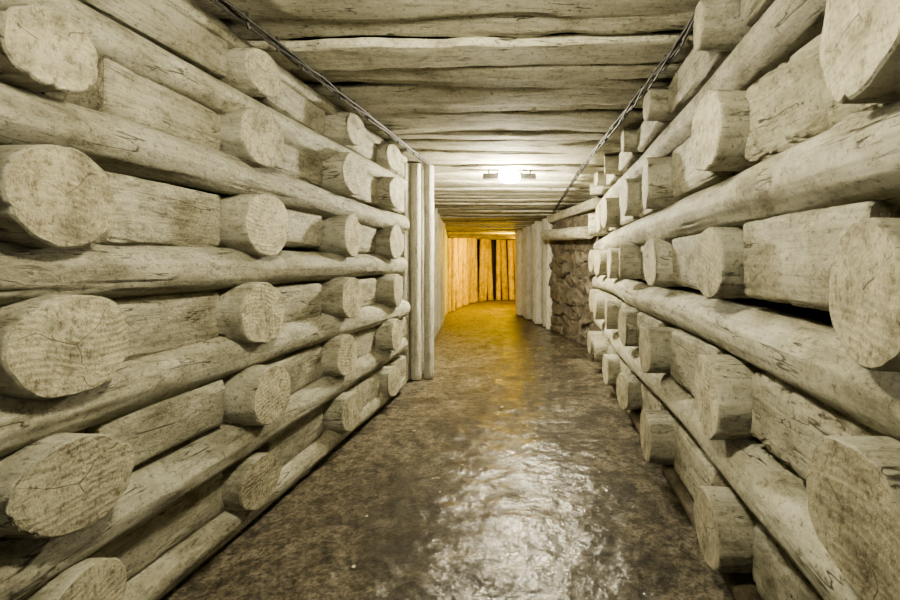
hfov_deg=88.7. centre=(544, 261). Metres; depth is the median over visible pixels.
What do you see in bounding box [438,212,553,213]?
plank
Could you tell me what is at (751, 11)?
squared timber
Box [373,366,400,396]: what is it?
log
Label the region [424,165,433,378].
timber post
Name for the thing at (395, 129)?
plank
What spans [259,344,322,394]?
squared timber
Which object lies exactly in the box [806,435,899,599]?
log
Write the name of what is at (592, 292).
log
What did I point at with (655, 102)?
log
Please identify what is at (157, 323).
squared timber
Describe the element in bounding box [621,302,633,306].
squared timber
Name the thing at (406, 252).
timber post
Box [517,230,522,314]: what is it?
timber post
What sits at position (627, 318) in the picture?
log
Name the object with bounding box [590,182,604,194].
log
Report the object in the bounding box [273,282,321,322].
squared timber
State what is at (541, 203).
plank
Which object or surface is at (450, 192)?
plank
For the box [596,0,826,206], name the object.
log
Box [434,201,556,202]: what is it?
plank
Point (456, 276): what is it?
timber post
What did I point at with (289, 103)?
squared timber
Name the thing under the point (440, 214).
plank
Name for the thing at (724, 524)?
log
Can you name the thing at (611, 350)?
squared timber
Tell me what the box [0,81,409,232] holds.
log
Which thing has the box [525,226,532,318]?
timber post
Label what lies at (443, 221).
plank
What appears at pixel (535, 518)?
floor
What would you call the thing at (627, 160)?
squared timber
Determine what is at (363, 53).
plank
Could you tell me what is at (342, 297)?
log
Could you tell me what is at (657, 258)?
log
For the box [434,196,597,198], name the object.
plank
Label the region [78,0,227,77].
squared timber
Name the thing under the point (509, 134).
plank
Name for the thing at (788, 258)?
squared timber
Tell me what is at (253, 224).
log
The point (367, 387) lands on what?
squared timber
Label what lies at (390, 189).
log
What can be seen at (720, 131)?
log
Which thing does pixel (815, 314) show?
wall
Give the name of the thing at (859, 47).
log
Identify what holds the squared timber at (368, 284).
on the log at (142, 381)
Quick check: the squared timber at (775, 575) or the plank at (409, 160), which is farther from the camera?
the plank at (409, 160)
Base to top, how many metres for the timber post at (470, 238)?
2.150 m
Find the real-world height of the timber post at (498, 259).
2.154 m
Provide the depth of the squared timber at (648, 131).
3.32 m
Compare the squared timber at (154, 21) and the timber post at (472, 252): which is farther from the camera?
the timber post at (472, 252)
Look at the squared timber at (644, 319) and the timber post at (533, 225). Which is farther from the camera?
the timber post at (533, 225)
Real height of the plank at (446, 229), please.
0.070 m
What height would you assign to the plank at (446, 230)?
0.078 m
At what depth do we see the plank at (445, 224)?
10.54 m
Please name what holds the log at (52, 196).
on the log at (107, 271)
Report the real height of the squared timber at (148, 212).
0.267 m
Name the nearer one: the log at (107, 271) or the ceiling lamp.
the log at (107, 271)
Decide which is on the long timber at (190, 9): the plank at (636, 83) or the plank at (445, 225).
the plank at (636, 83)
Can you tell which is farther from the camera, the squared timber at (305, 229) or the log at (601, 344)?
the log at (601, 344)
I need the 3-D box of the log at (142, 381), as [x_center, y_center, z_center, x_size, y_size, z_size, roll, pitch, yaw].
[-1.602,0.459,1.560,0.271,0.264,6.327,0,0,1]
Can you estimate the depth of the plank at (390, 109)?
3.39 m
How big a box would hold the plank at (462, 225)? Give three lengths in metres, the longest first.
2.425 x 0.245 x 0.084 m
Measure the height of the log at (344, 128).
0.244 m
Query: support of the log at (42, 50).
on the log at (117, 145)
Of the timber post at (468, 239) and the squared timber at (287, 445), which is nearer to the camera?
the squared timber at (287, 445)
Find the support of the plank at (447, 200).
on the timber post
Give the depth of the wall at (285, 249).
2.43 m
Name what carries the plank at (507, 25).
on the long timber at (190, 9)
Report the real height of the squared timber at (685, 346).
0.307 m
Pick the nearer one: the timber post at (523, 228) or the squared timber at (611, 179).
the squared timber at (611, 179)
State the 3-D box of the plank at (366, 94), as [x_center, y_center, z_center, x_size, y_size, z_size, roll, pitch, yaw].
[-0.350,-1.177,3.125,2.710,0.102,0.451,0,0,3]
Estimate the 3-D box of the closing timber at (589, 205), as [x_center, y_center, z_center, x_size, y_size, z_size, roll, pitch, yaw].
[0.460,-0.861,7.789,0.175,0.200,2.278,0,0,-16]
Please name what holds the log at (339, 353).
on the log at (26, 564)
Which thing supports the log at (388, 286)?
on the log at (142, 381)
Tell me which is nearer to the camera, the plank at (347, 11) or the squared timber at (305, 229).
the plank at (347, 11)
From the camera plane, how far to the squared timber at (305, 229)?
2.85 m
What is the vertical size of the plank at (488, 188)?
0.081 m
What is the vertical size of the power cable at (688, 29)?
0.227 m
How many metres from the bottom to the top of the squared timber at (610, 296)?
0.303 m
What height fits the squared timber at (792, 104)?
0.320 m
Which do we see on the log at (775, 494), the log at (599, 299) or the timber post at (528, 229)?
the log at (599, 299)
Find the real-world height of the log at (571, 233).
0.278 m
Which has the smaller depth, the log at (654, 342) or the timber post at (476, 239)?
the log at (654, 342)
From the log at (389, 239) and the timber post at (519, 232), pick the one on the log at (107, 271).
the log at (389, 239)
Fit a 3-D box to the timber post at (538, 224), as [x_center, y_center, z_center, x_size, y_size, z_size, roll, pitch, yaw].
[-0.132,0.232,9.871,0.190,2.243,0.206,0,0,-43]
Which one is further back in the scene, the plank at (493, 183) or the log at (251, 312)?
the plank at (493, 183)
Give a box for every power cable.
[210,0,429,164]
[552,0,700,212]
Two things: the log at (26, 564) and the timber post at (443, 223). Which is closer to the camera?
the log at (26, 564)
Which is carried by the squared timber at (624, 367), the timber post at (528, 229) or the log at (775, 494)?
the log at (775, 494)
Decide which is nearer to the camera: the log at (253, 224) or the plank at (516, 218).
the log at (253, 224)
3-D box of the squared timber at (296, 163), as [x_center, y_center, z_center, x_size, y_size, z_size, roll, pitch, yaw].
[-1.633,-0.638,2.784,0.225,0.262,0.601,0,0,1]
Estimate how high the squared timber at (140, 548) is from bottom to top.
0.244 m
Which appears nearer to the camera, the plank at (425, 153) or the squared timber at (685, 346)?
the squared timber at (685, 346)
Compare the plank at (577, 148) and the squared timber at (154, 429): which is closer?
the squared timber at (154, 429)
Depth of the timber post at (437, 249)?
8.48 m
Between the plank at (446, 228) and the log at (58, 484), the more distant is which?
the plank at (446, 228)
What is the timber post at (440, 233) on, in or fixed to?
on the floor
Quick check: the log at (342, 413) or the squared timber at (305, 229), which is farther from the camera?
the log at (342, 413)
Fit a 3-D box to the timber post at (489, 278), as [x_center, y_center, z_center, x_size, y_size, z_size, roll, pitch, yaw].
[-1.963,0.278,15.918,0.269,2.153,0.193,0,0,7]
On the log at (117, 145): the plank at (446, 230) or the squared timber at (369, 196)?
the squared timber at (369, 196)
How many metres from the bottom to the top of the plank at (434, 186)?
0.079 m
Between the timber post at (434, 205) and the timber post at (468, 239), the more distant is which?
the timber post at (468, 239)
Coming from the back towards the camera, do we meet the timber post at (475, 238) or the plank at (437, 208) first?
the timber post at (475, 238)
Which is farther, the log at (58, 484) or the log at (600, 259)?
the log at (600, 259)
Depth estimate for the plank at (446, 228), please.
11.20 m
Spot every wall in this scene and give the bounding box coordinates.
[38,92,287,250]
[477,239,514,299]
[548,212,601,345]
[575,195,831,324]
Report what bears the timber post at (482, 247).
on the floor
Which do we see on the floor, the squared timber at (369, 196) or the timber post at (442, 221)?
the timber post at (442, 221)
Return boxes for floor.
[160,299,734,599]
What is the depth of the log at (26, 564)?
1.74 m
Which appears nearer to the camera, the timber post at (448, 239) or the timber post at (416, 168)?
the timber post at (416, 168)
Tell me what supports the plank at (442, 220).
on the timber post at (538, 224)
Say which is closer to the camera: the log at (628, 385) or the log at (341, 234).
the log at (341, 234)
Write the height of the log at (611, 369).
0.303 m
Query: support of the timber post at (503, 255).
on the floor
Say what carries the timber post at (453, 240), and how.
on the floor
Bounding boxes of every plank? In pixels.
[193,0,699,22]
[217,12,692,39]
[246,32,693,69]
[287,62,682,82]
[297,77,670,88]
[306,78,671,107]
[338,103,642,114]
[358,109,643,132]
[364,124,574,134]
[378,130,620,139]
[383,138,620,146]
[398,142,621,154]
[399,149,603,159]
[406,158,603,162]
[409,161,603,164]
[410,164,603,173]
[434,173,593,178]
[434,179,589,187]
[434,179,593,181]
[434,186,569,187]
[434,186,589,191]
[434,192,601,196]
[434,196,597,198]
[434,199,589,201]
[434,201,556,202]
[434,202,581,204]
[435,205,574,208]
[437,208,566,209]
[438,210,561,212]
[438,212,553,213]
[440,214,551,215]
[440,216,546,218]
[442,218,543,219]
[442,220,541,220]
[443,221,534,222]
[445,222,534,224]
[445,224,531,225]
[445,225,507,226]
[445,227,524,228]
[446,228,522,228]
[446,229,522,230]
[446,230,516,231]
[450,192,589,192]
[459,232,514,233]
[462,225,524,226]
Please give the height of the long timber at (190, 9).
0.108 m
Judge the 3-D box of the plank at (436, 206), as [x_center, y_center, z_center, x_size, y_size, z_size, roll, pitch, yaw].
[-0.791,-1.007,8.155,2.768,0.056,0.384,0,0,0]
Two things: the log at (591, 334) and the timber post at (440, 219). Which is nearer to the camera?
the log at (591, 334)
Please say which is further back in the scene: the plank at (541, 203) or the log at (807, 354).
the plank at (541, 203)
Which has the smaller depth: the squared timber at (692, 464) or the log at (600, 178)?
the squared timber at (692, 464)
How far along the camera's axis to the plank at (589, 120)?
3.60 m
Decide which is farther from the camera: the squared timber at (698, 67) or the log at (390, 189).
the log at (390, 189)
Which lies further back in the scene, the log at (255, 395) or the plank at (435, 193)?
the plank at (435, 193)
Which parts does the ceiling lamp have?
lamp glass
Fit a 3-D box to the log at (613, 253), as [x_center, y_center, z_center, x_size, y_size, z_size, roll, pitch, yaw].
[0.874,0.013,4.670,0.452,0.320,0.334,0,0,-2]
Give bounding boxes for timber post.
[399,163,410,379]
[410,163,421,379]
[410,300,410,369]
[421,170,423,373]
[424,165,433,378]
[434,205,435,338]
[435,208,437,335]
[437,249,438,333]
[438,214,439,330]
[440,219,442,325]
[440,233,440,327]
[442,221,442,281]
[443,223,444,321]
[444,275,444,319]
[445,253,445,314]
[446,231,447,313]
[447,232,450,312]
[451,238,455,310]
[455,240,458,308]
[456,238,458,290]
[457,238,461,306]
[462,238,462,294]
[462,238,466,305]
[467,238,469,303]
[469,238,470,293]
[469,238,474,302]
[474,238,475,302]
[476,239,477,301]
[478,239,485,300]
[484,239,488,300]
[487,239,492,299]
[496,240,500,299]
[500,239,507,299]
[507,240,514,299]
[513,240,514,264]
[515,232,516,313]
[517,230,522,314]
[523,228,524,316]
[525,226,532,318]
[532,224,534,321]
[534,221,541,323]
[542,218,546,326]
[546,216,552,329]
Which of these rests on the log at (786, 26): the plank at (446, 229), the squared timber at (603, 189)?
the squared timber at (603, 189)
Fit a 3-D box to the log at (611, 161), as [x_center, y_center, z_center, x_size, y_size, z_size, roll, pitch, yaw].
[0.841,-1.025,4.726,0.444,0.218,0.215,0,0,5]
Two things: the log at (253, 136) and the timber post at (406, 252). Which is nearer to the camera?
the log at (253, 136)
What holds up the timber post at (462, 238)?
on the floor
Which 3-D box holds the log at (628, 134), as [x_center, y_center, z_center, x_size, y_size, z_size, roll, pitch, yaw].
[0.870,-1.034,3.807,0.448,0.207,0.218,0,0,-2]
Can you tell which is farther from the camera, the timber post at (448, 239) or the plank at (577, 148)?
the timber post at (448, 239)
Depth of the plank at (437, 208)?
8.28 m
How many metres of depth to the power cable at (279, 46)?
2.47 m
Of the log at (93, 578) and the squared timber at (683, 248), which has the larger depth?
the squared timber at (683, 248)
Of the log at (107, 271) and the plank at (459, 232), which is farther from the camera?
the plank at (459, 232)
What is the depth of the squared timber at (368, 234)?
3.80 m
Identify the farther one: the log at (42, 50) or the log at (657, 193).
the log at (657, 193)
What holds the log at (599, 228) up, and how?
on the log at (856, 160)
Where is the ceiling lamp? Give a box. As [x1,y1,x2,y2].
[483,170,535,182]
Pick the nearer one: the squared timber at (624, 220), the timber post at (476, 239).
the squared timber at (624, 220)
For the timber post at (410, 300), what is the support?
on the floor
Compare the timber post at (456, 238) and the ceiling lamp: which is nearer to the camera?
the ceiling lamp
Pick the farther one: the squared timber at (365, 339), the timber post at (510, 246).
the timber post at (510, 246)
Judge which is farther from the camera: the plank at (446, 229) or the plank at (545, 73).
the plank at (446, 229)
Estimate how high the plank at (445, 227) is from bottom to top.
0.070 m
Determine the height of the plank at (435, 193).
0.085 m
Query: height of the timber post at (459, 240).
2.153 m
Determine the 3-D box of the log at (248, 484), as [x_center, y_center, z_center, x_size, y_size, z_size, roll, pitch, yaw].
[-1.633,1.101,2.278,0.435,0.273,0.300,0,1,1]
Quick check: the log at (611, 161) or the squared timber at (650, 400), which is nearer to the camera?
the squared timber at (650, 400)
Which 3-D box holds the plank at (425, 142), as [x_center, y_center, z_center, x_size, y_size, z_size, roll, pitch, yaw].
[-0.351,-1.170,4.339,2.704,0.074,0.281,0,0,-1]
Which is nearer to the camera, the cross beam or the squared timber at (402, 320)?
the squared timber at (402, 320)
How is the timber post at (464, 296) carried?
on the floor
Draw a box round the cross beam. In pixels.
[447,233,514,237]
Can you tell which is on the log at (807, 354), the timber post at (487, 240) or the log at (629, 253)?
the log at (629, 253)
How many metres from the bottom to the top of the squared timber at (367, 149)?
0.220 m
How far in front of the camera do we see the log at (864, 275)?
0.92 m
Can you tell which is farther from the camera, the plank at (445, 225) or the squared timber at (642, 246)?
the plank at (445, 225)
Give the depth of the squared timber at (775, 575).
1.55 m
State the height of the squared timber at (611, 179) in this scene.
0.210 m
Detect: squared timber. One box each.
[45,58,219,150]
[75,378,224,467]
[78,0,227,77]
[92,171,220,247]
[92,472,224,582]
[108,290,218,360]
[251,82,324,134]
[253,406,322,467]
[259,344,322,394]
[268,144,322,185]
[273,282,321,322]
[283,208,321,247]
[341,175,377,205]
[343,372,378,406]
[345,138,376,161]
[350,327,375,358]
[354,277,375,306]
[358,225,375,253]
[382,203,403,213]
[383,355,405,377]
[389,162,404,176]
[399,317,404,337]
[600,186,611,193]
[606,174,623,185]
[606,294,620,298]
[608,343,616,353]
[609,227,621,231]
[618,150,644,171]
[620,209,640,225]
[620,358,633,372]
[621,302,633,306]
[637,120,671,151]
[637,312,677,345]
[638,182,661,217]
[641,245,645,280]
[641,381,669,410]
[668,47,730,112]
[670,328,731,396]
[672,137,741,197]
[672,233,700,289]
[674,422,731,499]
[740,0,774,26]
[743,200,899,310]
[745,34,891,165]
[751,370,884,480]
[752,520,823,599]
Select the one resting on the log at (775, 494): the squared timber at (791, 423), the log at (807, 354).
the squared timber at (791, 423)
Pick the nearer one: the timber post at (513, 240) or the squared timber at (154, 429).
the squared timber at (154, 429)
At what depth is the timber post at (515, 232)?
11.79 m
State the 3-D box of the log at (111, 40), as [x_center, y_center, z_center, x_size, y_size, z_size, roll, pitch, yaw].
[-1.584,-0.792,1.560,0.234,0.221,6.327,0,0,1]
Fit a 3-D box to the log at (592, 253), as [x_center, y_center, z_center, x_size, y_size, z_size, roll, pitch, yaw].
[0.844,-0.015,6.244,0.455,0.320,0.328,0,1,-1]
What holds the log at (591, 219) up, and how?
on the log at (856, 160)
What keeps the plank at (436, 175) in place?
on the timber post at (410, 300)
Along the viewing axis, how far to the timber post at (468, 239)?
14.38 m
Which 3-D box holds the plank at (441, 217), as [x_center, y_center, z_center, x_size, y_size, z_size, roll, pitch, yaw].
[-1.058,-0.940,9.306,2.614,0.090,0.313,0,0,0]
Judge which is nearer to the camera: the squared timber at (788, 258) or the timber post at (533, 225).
the squared timber at (788, 258)
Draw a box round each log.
[0,0,407,190]
[0,3,97,91]
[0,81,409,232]
[0,144,115,248]
[0,242,407,304]
[0,294,127,398]
[0,299,409,457]
[0,337,407,599]
[0,433,134,538]
[24,557,126,599]
[122,376,406,599]
[215,194,288,256]
[216,47,279,96]
[216,282,284,343]
[219,108,283,167]
[220,365,290,425]
[221,452,280,510]
[286,214,360,256]
[309,277,362,317]
[318,152,366,194]
[318,334,356,375]
[322,392,362,431]
[323,112,364,146]
[356,274,401,306]
[372,177,403,208]
[373,225,402,258]
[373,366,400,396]
[374,144,400,169]
[375,319,401,350]
[540,226,593,239]
[587,331,601,353]
[588,214,607,235]
[588,250,598,271]
[589,289,602,311]
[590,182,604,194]
[592,275,899,440]
[593,100,899,250]
[593,293,608,318]
[594,171,610,185]
[594,250,607,274]
[594,319,863,599]
[594,337,609,361]
[595,205,608,231]
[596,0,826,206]
[601,197,623,227]
[602,354,620,384]
[604,154,625,174]
[605,299,623,328]
[607,248,619,278]
[616,373,641,409]
[618,307,639,346]
[619,178,641,215]
[619,243,640,278]
[621,127,639,151]
[639,327,679,372]
[640,410,680,464]
[642,157,682,208]
[643,86,678,120]
[643,239,684,286]
[691,89,751,170]
[693,0,752,51]
[694,227,749,298]
[694,354,761,439]
[694,486,756,573]
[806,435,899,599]
[819,0,899,103]
[828,218,899,371]
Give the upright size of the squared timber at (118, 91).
0.252 m
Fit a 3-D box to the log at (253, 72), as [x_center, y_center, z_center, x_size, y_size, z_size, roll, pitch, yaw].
[-1.636,-0.970,2.307,0.420,0.231,0.251,0,0,3]
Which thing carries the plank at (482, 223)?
on the timber post at (533, 225)
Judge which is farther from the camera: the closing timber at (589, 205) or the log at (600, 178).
the closing timber at (589, 205)
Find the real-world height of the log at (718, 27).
0.188 m
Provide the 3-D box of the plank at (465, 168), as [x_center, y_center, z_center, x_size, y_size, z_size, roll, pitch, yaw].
[-0.364,-1.143,5.470,2.739,0.085,0.433,0,0,-1]
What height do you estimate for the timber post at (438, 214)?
2.297 m
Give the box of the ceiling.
[286,30,692,109]
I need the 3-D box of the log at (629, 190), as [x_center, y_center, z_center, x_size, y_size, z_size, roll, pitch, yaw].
[0.865,-0.537,3.750,0.444,0.316,0.332,0,0,-4]
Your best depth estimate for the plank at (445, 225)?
10.84 m
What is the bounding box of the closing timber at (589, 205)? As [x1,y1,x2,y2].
[548,198,600,222]
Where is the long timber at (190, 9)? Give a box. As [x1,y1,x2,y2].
[160,0,406,162]
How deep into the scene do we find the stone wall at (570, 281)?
7.82 m
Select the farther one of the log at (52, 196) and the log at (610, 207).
the log at (610, 207)
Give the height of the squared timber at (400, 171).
0.218 m
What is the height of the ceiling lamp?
0.159 m
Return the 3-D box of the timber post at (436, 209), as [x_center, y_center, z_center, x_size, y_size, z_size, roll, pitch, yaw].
[-2.058,0.187,8.187,0.207,2.329,0.191,0,0,-2]
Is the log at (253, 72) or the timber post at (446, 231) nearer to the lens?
the log at (253, 72)
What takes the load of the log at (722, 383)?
on the log at (775, 494)
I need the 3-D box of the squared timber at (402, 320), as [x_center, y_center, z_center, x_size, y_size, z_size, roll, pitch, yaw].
[-1.587,0.690,4.545,0.234,0.266,0.400,0,0,2]
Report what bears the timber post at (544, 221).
on the floor
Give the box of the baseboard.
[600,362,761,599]
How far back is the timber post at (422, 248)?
5.43 m
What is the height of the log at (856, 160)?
0.292 m
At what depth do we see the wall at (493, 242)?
16.40 m
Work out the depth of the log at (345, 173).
3.17 m
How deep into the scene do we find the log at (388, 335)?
4.04 m
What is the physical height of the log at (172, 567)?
0.209 m
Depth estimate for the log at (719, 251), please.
1.76 m
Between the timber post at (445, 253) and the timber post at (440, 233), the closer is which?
the timber post at (440, 233)
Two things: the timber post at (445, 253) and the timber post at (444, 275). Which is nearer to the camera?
the timber post at (444, 275)
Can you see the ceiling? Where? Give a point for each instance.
(569, 33)
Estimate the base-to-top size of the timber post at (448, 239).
2.152 m
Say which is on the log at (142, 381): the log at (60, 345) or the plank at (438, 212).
the log at (60, 345)
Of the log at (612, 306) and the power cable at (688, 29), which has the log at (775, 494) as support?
the log at (612, 306)
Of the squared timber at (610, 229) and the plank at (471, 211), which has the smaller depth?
the squared timber at (610, 229)
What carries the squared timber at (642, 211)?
on the log at (856, 160)
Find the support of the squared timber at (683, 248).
on the log at (807, 354)
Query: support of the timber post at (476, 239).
on the floor
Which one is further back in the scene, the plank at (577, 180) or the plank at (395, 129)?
the plank at (577, 180)
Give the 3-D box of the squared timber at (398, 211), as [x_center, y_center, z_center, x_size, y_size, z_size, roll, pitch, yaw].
[-1.584,-0.636,4.556,0.229,0.271,0.385,0,-1,-3]
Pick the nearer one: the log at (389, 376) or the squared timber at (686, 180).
the squared timber at (686, 180)
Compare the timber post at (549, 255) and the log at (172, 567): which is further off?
the timber post at (549, 255)
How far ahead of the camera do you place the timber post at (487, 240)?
15.76 m
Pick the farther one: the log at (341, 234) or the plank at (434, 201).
the plank at (434, 201)
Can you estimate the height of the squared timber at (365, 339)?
0.266 m
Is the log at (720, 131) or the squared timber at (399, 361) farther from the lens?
the squared timber at (399, 361)
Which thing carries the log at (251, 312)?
on the log at (142, 381)
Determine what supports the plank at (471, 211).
on the timber post at (437, 249)
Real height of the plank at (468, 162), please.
0.068 m
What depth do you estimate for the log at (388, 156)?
4.10 m

